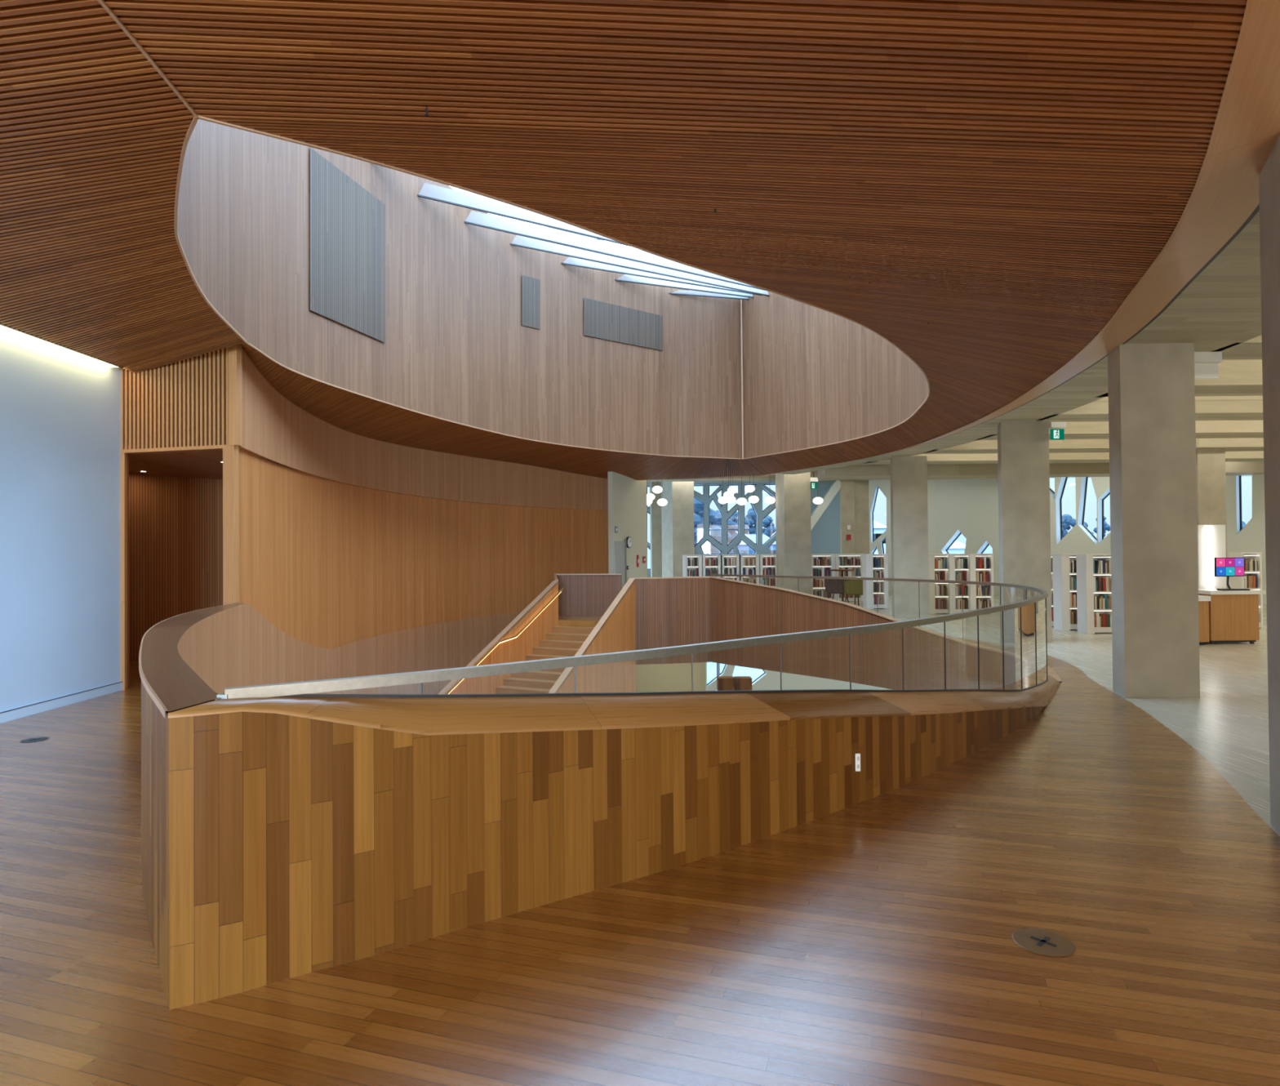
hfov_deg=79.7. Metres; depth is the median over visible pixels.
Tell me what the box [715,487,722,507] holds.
window
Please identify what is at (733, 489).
pendant lamp
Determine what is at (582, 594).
parapet
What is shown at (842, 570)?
side table
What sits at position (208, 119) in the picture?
trim opening
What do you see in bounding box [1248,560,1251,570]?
book
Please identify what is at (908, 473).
concrete column
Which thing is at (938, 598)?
book
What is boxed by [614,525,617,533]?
door sign
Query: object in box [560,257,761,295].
skylight baffle
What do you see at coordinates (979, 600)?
book
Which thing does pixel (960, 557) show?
book
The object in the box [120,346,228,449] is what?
wall lintel slats
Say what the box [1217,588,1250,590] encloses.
keyboard
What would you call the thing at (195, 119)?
trim opening
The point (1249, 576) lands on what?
book
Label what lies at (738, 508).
window
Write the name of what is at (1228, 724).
floor
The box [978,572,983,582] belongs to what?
book
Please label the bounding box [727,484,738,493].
window
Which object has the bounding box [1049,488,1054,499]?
window
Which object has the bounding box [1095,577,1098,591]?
book
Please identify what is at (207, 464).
ceiling
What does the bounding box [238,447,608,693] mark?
wall
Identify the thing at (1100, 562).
book
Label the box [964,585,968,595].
book
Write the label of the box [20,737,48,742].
box
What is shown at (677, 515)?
concrete column
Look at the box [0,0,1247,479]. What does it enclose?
ceiling slats
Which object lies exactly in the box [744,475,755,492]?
pendant lamp
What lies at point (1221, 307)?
ceiling
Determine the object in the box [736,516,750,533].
tree
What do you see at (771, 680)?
wall
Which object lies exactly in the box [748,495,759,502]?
pendant lamp
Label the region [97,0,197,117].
trim
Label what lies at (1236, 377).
ceiling beam
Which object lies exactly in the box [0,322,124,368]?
light
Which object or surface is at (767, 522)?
tree
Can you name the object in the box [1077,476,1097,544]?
window frame
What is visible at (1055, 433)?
exit sign
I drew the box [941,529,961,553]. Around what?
window
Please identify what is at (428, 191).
skylight baffle
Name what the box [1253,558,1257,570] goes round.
book
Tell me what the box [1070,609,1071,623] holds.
book
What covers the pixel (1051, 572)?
bookcase
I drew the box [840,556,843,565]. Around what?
book
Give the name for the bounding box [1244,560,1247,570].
book
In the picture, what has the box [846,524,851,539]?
fire alarm
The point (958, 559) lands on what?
book
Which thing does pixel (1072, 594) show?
book
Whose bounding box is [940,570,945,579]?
book
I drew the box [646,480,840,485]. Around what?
ceiling slab
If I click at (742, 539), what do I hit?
window
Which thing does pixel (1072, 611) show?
book
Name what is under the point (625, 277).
skylight baffle
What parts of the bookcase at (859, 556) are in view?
panel, panel, panel, panel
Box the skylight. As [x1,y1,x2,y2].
[462,191,600,239]
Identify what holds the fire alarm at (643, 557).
attached to the wall at (627, 496)
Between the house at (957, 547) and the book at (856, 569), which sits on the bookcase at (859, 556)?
the book at (856, 569)
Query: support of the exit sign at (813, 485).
hanging from the ceiling slab at (701, 482)
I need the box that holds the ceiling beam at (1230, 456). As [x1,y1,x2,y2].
[861,450,1263,464]
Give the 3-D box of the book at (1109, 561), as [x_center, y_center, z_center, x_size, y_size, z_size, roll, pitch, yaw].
[8.818,0.450,14.461,0.040,0.240,0.179,0,-1,0]
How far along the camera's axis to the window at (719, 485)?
30.93 m
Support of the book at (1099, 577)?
on the bookcase at (1086, 593)
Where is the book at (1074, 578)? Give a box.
[1073,577,1075,589]
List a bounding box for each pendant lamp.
[646,493,654,499]
[646,497,652,504]
[652,485,662,493]
[657,495,667,506]
[718,479,726,503]
[723,475,733,498]
[725,496,735,502]
[727,475,737,493]
[737,476,746,505]
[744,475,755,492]
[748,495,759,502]
[764,496,775,503]
[813,476,822,504]
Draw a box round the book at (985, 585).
[984,584,990,595]
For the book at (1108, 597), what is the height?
0.240 m
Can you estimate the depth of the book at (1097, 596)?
14.39 m
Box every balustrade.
[216,573,1048,699]
[438,580,558,693]
[547,578,635,693]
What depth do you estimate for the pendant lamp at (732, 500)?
24.82 m
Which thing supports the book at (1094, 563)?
on the bookcase at (1086, 593)
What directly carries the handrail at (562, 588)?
attached to the balustrade at (516, 649)
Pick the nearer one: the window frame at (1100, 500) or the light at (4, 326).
the light at (4, 326)
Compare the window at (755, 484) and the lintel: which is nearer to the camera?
the lintel
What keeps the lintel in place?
attached to the wall lintel slats at (184, 402)
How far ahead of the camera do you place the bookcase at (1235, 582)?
15.02 m
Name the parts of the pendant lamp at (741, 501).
globe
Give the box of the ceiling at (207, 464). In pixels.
[124,445,284,479]
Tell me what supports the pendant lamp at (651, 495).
hanging from the ceiling slab at (701, 482)
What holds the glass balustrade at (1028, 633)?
attached to the parapet at (282, 837)
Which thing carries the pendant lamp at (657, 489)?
hanging from the ceiling slab at (701, 482)
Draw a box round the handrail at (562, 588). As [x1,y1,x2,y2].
[445,587,564,693]
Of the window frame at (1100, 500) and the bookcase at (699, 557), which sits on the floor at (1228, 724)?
the bookcase at (699, 557)
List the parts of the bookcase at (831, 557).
panel, panel, panel, panel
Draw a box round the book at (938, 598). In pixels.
[935,597,940,608]
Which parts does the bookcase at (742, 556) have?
panel, panel, panel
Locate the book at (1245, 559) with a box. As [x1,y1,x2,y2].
[1244,558,1253,570]
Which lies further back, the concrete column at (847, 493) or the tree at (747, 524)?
the tree at (747, 524)
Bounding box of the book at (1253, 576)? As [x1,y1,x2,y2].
[1252,575,1255,587]
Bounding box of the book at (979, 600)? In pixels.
[977,599,980,608]
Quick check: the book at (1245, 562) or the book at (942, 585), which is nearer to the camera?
the book at (1245, 562)
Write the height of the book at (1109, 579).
0.243 m
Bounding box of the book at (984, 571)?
[980,570,985,582]
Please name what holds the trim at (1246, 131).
attached to the ceiling slats at (1001, 176)
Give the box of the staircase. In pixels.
[495,626,594,693]
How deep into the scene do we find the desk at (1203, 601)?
12.54 m
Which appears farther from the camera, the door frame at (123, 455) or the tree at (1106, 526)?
the tree at (1106, 526)
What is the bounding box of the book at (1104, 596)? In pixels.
[1098,594,1107,608]
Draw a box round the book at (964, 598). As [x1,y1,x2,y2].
[962,597,967,608]
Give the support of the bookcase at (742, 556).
on the floor at (1228, 724)
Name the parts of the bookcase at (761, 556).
panel, panel, panel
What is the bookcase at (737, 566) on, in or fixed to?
on the floor at (1228, 724)
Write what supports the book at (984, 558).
on the bookcase at (971, 557)
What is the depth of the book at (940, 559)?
19.04 m
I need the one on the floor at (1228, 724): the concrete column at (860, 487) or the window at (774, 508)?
the concrete column at (860, 487)
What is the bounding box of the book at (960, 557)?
[960,557,964,568]
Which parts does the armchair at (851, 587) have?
backrest, seat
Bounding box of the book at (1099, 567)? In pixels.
[1097,560,1100,573]
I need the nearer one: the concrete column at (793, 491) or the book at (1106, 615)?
the book at (1106, 615)
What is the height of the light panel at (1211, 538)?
1.989 m
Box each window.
[693,484,703,495]
[693,496,703,546]
[700,538,722,554]
[706,663,727,686]
[708,484,721,497]
[708,497,722,545]
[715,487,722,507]
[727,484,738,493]
[727,507,738,546]
[733,669,766,684]
[736,538,756,554]
[744,483,757,496]
[744,500,756,544]
[762,483,775,491]
[762,487,775,511]
[762,507,776,546]
[871,485,878,543]
[871,545,876,554]
[880,536,885,553]
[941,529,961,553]
[976,540,989,553]
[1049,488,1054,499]
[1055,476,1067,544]
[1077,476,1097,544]
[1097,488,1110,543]
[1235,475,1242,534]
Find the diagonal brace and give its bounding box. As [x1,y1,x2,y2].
[810,480,840,530]
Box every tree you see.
[693,497,721,554]
[709,509,742,675]
[727,511,755,554]
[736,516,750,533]
[745,507,763,533]
[762,515,775,537]
[1062,514,1075,537]
[1091,515,1110,537]
[1241,520,1245,528]
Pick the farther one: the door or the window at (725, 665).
the window at (725, 665)
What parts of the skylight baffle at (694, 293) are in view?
edge rail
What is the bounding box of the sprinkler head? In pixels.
[424,105,428,116]
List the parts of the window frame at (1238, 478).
frame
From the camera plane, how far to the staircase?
16.84 m
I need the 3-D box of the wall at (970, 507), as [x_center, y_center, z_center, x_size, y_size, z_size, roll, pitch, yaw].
[15.420,-0.405,23.549,0.450,4.300,13.278,0,-1,-40]
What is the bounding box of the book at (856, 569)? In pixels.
[855,568,858,576]
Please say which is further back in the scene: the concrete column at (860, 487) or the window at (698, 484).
the window at (698, 484)
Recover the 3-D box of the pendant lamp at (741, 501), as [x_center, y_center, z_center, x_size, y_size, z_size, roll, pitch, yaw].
[3.261,-1.825,24.583,0.330,1.229,0.330,0,-1,0]
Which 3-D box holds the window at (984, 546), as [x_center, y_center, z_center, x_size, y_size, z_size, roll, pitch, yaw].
[12.327,0.224,27.260,0.450,0.668,0.716,0,-1,-40]
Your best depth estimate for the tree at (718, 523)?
74.31 m
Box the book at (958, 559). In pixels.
[957,558,960,568]
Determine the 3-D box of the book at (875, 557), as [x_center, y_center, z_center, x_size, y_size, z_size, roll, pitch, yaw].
[6.416,0.525,20.914,0.082,0.274,0.179,0,-1,0]
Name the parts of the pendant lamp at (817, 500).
globe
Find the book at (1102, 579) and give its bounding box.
[1101,577,1105,591]
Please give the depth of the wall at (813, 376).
17.47 m
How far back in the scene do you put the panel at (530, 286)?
15.96 m
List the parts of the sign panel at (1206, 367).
panel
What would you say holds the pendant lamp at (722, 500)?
hanging from the ceiling slab at (701, 482)
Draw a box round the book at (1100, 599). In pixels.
[1098,598,1101,608]
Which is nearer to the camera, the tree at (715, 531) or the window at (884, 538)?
the window at (884, 538)
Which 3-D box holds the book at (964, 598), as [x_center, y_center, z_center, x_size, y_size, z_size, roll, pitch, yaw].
[8.053,1.500,19.013,0.082,0.274,0.179,0,-1,0]
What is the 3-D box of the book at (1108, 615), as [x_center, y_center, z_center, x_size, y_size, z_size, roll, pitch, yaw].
[8.793,1.455,14.454,0.040,0.240,0.179,0,-1,0]
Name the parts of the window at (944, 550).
frame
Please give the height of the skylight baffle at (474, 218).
0.312 m
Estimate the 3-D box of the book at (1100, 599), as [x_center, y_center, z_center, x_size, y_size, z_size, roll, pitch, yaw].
[8.634,1.141,14.463,0.030,0.200,0.179,0,-1,0]
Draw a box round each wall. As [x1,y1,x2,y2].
[0,328,120,711]
[126,453,128,688]
[128,472,222,662]
[177,119,742,457]
[238,347,608,510]
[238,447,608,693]
[608,471,647,581]
[635,662,706,692]
[646,481,840,577]
[705,662,893,690]
[742,291,928,457]
[840,479,936,591]
[934,473,1266,604]
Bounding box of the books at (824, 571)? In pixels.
[686,556,831,597]
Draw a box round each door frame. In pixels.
[120,453,126,689]
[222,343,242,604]
[623,538,626,583]
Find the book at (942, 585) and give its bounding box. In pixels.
[938,584,943,595]
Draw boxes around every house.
[737,533,775,554]
[873,520,886,553]
[947,540,965,553]
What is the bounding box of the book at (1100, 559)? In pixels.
[1097,558,1105,573]
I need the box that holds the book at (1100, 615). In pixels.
[1099,613,1102,626]
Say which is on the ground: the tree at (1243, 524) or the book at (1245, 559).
the tree at (1243, 524)
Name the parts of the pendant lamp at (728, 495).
globe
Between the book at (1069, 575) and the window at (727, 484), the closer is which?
the book at (1069, 575)
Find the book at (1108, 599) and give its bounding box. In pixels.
[1106,598,1109,608]
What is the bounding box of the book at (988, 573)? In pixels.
[985,572,989,582]
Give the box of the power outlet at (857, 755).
[855,753,860,771]
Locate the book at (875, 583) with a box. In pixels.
[873,582,876,591]
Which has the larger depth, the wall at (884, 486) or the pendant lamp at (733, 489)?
the wall at (884, 486)
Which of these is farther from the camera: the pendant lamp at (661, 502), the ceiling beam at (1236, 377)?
the pendant lamp at (661, 502)
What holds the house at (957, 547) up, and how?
on the ground
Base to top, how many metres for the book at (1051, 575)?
0.270 m
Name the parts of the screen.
arm, casing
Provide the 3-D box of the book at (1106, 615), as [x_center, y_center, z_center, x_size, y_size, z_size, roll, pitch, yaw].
[8.750,1.456,14.456,0.040,0.240,0.179,0,-1,0]
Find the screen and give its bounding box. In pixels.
[1213,557,1244,589]
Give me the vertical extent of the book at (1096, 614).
0.270 m
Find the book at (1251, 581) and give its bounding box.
[1250,575,1253,587]
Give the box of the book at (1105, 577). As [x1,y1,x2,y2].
[1101,576,1108,591]
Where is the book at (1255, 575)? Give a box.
[1247,573,1257,587]
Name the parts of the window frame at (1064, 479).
frame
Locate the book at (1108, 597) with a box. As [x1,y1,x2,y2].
[1106,595,1111,608]
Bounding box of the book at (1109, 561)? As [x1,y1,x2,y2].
[1108,560,1111,573]
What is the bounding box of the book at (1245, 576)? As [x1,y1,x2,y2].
[1244,575,1246,587]
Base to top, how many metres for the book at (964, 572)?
0.270 m
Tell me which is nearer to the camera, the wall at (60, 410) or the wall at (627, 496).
the wall at (60, 410)
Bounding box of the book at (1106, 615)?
[1102,613,1107,626]
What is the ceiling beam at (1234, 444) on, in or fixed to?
attached to the ceiling slab at (701, 482)
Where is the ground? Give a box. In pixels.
[706,662,764,690]
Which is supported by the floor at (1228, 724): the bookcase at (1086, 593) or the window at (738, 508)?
the bookcase at (1086, 593)
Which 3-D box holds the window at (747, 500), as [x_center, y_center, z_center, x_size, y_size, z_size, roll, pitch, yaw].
[4.424,-0.833,30.699,0.569,1.913,0.350,-1,-1,5]
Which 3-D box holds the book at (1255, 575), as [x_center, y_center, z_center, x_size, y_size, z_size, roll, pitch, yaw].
[12.085,0.750,15.125,0.050,0.270,0.179,0,-1,0]
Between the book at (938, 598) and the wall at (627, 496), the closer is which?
the book at (938, 598)
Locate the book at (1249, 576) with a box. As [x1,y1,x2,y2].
[1248,575,1250,587]
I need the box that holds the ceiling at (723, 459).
[694,458,762,477]
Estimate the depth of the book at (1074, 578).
14.97 m
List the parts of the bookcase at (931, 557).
panel, panel, panel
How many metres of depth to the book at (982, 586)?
18.83 m
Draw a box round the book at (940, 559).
[937,558,942,568]
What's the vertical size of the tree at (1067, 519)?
17.994 m
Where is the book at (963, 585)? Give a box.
[959,584,964,595]
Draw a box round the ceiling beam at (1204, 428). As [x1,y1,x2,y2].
[977,420,1263,439]
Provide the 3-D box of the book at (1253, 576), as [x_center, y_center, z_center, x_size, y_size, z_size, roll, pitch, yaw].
[12.040,0.765,15.107,0.040,0.240,0.179,0,-1,0]
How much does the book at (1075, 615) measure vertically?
0.274 m
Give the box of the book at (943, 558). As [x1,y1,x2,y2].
[941,557,946,568]
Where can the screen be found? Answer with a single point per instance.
(1223, 566)
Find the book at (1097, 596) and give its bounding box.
[1097,595,1098,608]
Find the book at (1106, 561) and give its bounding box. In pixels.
[1105,560,1108,573]
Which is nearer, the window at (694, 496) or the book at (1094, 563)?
the book at (1094, 563)
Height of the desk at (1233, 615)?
0.880 m
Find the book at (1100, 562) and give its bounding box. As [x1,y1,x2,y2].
[1097,560,1102,573]
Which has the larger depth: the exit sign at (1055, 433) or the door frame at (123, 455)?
the exit sign at (1055, 433)
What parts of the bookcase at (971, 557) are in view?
panel, panel, panel, panel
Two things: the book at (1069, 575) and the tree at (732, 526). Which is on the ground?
the tree at (732, 526)
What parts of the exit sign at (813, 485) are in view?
panel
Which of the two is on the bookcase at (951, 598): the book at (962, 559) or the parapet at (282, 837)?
the book at (962, 559)
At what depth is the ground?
80.18 m
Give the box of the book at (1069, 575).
[1069,575,1071,589]
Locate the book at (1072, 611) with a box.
[1071,611,1073,623]
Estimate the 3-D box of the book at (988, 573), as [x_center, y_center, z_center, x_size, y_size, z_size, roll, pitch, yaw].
[8.565,0.840,18.933,0.040,0.240,0.179,0,-1,0]
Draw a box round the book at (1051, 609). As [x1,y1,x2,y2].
[1051,608,1053,621]
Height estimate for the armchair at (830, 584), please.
0.824 m
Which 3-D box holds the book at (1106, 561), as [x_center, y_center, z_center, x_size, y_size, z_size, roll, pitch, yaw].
[8.778,0.450,14.479,0.040,0.240,0.179,0,-1,0]
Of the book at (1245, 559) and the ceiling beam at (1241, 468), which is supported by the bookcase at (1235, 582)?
the book at (1245, 559)
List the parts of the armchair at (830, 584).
seat, backrest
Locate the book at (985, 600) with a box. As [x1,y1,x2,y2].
[982,599,987,607]
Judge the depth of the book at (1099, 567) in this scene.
14.38 m
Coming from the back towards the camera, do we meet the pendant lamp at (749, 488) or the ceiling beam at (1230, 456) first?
the pendant lamp at (749, 488)
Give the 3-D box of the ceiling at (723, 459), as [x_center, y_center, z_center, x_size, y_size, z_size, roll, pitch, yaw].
[-0.211,-2.280,7.376,11.676,0.451,31.698,0,-1,0]
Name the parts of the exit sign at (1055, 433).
doorway, panel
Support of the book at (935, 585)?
on the bookcase at (931, 557)
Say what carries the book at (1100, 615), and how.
on the bookcase at (1086, 593)
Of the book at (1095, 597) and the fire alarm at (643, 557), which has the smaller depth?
the book at (1095, 597)
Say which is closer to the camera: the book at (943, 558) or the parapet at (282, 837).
the parapet at (282, 837)
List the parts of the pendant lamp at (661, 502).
globe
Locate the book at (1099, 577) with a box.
[1094,576,1101,591]
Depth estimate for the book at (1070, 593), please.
14.97 m
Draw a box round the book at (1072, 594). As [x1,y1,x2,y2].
[1071,594,1073,606]
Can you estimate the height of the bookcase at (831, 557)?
1.490 m
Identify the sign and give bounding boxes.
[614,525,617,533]
[636,555,639,566]
[809,471,817,488]
[1048,422,1066,439]
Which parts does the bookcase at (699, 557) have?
panel, panel, panel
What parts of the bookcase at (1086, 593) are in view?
panel, panel, shelf, shelf, shelf, shelf, panel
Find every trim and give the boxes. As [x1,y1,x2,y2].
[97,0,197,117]
[740,299,743,458]
[764,0,1279,475]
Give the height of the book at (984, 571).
0.270 m
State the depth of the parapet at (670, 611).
17.51 m
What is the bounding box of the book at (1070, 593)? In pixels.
[1070,592,1071,606]
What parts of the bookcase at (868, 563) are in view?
panel, panel, panel, panel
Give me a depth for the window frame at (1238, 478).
21.75 m
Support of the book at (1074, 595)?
on the bookcase at (1060, 562)
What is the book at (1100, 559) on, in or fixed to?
on the bookcase at (1086, 593)
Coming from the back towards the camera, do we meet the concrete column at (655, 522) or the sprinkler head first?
the concrete column at (655, 522)
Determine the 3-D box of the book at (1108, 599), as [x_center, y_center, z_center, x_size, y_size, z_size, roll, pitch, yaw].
[8.788,1.140,14.471,0.030,0.200,0.179,0,-1,0]
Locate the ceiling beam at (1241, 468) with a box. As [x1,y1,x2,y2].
[817,461,1264,479]
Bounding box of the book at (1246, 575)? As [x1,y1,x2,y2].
[1246,575,1248,587]
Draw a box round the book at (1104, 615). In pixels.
[1099,613,1105,626]
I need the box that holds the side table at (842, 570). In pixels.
[830,568,853,603]
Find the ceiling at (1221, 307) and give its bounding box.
[779,210,1262,474]
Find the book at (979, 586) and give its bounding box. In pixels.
[976,585,982,595]
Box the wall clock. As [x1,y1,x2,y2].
[626,536,632,547]
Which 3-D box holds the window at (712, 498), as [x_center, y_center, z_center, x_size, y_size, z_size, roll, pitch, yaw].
[3.037,-0.862,30.824,0.596,1.974,0.350,-1,-1,5]
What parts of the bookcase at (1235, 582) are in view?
panel, panel, panel, shelf, shelf, panel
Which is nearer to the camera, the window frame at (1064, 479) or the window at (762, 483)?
the window frame at (1064, 479)
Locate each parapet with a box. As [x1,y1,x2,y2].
[138,603,1060,1008]
[554,573,622,616]
[629,576,711,664]
[709,576,1062,689]
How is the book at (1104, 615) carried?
on the bookcase at (1086, 593)
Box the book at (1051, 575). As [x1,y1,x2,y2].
[1051,574,1053,587]
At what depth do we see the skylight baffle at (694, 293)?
19.10 m
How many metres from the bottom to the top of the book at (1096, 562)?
0.243 m
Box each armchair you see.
[824,578,849,602]
[843,579,862,605]
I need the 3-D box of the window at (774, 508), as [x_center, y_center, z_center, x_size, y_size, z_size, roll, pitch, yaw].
[5.169,-0.670,30.630,0.661,1.672,0.350,-1,-1,5]
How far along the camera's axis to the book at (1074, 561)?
14.99 m
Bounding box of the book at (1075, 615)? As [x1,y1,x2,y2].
[1071,609,1077,623]
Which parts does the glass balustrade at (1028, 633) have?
post, glass panel, glass panel, glass panel, glass panel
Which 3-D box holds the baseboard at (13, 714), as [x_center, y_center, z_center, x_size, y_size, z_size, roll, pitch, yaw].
[-6.066,1.598,0.082,0.026,0.107,18.202,0,-1,-1]
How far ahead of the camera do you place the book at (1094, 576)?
14.37 m
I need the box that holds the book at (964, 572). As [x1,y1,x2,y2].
[961,570,966,580]
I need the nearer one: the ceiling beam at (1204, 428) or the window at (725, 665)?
the ceiling beam at (1204, 428)
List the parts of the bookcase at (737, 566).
panel, panel, panel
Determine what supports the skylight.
attached to the wall at (813, 376)
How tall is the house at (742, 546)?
14.999 m
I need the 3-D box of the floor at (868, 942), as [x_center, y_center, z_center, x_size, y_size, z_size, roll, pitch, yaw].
[-1.680,1.849,7.229,15.609,0.300,32.500,0,-1,0]
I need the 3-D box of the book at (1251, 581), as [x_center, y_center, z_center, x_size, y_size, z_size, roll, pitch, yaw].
[11.997,0.766,15.121,0.040,0.240,0.179,0,-1,0]
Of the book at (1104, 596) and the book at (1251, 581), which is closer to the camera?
the book at (1104, 596)
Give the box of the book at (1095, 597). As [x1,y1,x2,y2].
[1094,595,1097,608]
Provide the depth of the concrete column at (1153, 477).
8.21 m
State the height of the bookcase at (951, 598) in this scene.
1.490 m
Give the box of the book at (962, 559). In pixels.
[960,558,963,568]
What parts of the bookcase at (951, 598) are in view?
panel, panel, panel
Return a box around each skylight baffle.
[417,182,629,246]
[463,210,768,291]
[510,235,769,296]
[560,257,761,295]
[614,274,753,297]
[668,289,749,300]
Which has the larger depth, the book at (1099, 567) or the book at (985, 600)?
the book at (985, 600)
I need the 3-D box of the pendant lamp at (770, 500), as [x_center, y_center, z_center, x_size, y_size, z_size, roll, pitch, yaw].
[4.102,-1.840,24.223,0.330,1.222,0.330,0,-1,0]
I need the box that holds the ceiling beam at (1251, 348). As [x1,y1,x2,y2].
[1211,334,1262,359]
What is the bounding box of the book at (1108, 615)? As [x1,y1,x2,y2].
[1104,613,1110,626]
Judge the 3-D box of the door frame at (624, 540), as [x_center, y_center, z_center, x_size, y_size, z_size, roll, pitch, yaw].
[-0.420,0.876,22.200,0.050,1.977,0.060,-1,-1,26]
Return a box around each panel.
[310,147,385,342]
[521,275,539,328]
[583,297,662,351]
[1194,351,1222,378]
[1197,524,1226,588]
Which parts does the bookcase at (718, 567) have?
panel, panel, panel, panel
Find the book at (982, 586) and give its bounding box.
[981,585,984,595]
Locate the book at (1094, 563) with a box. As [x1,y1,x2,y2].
[1093,559,1095,573]
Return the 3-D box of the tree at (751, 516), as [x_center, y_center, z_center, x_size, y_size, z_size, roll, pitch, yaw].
[19.080,3.974,130.240,6.842,19.985,6.028,0,-1,0]
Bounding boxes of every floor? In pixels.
[0,615,1279,1085]
[844,591,1279,836]
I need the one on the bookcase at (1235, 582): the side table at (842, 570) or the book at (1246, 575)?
the book at (1246, 575)
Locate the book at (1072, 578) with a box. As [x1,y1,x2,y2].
[1071,577,1073,589]
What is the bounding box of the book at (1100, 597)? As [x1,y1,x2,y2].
[1098,595,1102,608]
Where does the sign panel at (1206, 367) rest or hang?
hanging from the ceiling at (1221, 307)
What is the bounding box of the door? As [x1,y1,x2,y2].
[614,541,625,587]
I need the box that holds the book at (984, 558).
[981,557,986,568]
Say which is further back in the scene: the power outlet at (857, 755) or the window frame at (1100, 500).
the window frame at (1100, 500)
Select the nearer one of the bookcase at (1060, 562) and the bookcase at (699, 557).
the bookcase at (1060, 562)
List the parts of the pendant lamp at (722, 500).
globe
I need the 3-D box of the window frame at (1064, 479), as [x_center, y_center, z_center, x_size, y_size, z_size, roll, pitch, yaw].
[14.069,-1.106,25.171,0.450,2.381,0.702,0,-1,-40]
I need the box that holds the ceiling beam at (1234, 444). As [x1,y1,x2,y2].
[923,437,1263,453]
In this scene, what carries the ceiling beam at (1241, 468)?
attached to the ceiling slab at (701, 482)
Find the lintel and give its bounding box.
[120,444,228,454]
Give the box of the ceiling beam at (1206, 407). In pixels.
[1036,395,1262,422]
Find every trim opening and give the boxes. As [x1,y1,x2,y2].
[173,116,742,459]
[196,113,929,459]
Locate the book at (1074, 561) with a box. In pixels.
[1073,560,1076,572]
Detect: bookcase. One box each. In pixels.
[682,554,702,576]
[702,554,722,577]
[720,554,741,581]
[739,554,759,584]
[759,554,776,586]
[811,553,835,599]
[835,553,863,601]
[862,553,888,608]
[928,553,948,613]
[944,553,968,613]
[964,553,994,613]
[1050,553,1053,626]
[1052,553,1079,630]
[1075,553,1111,633]
[1228,551,1263,628]
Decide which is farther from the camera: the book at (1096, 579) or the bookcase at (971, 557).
the bookcase at (971, 557)
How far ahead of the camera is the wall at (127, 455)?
9.27 m
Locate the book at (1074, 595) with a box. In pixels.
[1073,594,1075,606]
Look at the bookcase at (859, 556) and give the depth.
23.79 m
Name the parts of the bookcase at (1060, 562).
panel, panel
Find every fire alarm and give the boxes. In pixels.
[642,555,645,562]
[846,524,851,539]
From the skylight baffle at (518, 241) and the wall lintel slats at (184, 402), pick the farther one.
the skylight baffle at (518, 241)
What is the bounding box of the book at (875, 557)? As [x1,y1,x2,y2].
[874,556,877,567]
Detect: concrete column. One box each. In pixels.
[649,481,662,577]
[661,481,694,577]
[775,471,811,594]
[840,480,854,553]
[853,480,869,554]
[889,455,928,617]
[997,420,1052,642]
[1107,342,1199,697]
[1195,448,1227,588]
[1258,134,1279,835]
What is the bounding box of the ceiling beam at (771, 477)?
[646,471,1252,481]
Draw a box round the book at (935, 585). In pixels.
[934,584,937,595]
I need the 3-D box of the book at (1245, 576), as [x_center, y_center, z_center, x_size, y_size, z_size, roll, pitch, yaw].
[11.874,0.766,15.112,0.040,0.240,0.179,0,-1,0]
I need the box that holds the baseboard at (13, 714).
[0,680,123,723]
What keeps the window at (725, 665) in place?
in the wall at (771, 680)
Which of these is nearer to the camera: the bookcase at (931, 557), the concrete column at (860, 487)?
the bookcase at (931, 557)
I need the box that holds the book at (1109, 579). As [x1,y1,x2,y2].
[1108,577,1111,591]
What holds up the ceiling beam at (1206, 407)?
attached to the ceiling slab at (701, 482)
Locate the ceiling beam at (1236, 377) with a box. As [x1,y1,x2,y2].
[1098,359,1262,396]
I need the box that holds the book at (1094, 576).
[1093,576,1095,591]
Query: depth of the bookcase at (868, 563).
20.79 m
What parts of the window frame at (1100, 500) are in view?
frame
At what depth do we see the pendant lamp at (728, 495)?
24.60 m
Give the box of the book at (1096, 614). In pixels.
[1093,611,1099,626]
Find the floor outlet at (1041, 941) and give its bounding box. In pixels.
[1012,927,1075,956]
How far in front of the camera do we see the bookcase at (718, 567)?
25.00 m
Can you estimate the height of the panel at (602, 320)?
0.888 m
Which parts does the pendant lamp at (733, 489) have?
globe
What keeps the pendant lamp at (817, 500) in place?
hanging from the ceiling slab at (701, 482)
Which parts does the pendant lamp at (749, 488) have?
globe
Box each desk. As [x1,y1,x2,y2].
[1198,588,1266,644]
[1198,595,1210,644]
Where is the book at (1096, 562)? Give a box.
[1094,560,1098,573]
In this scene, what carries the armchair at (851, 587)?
on the floor at (1228, 724)

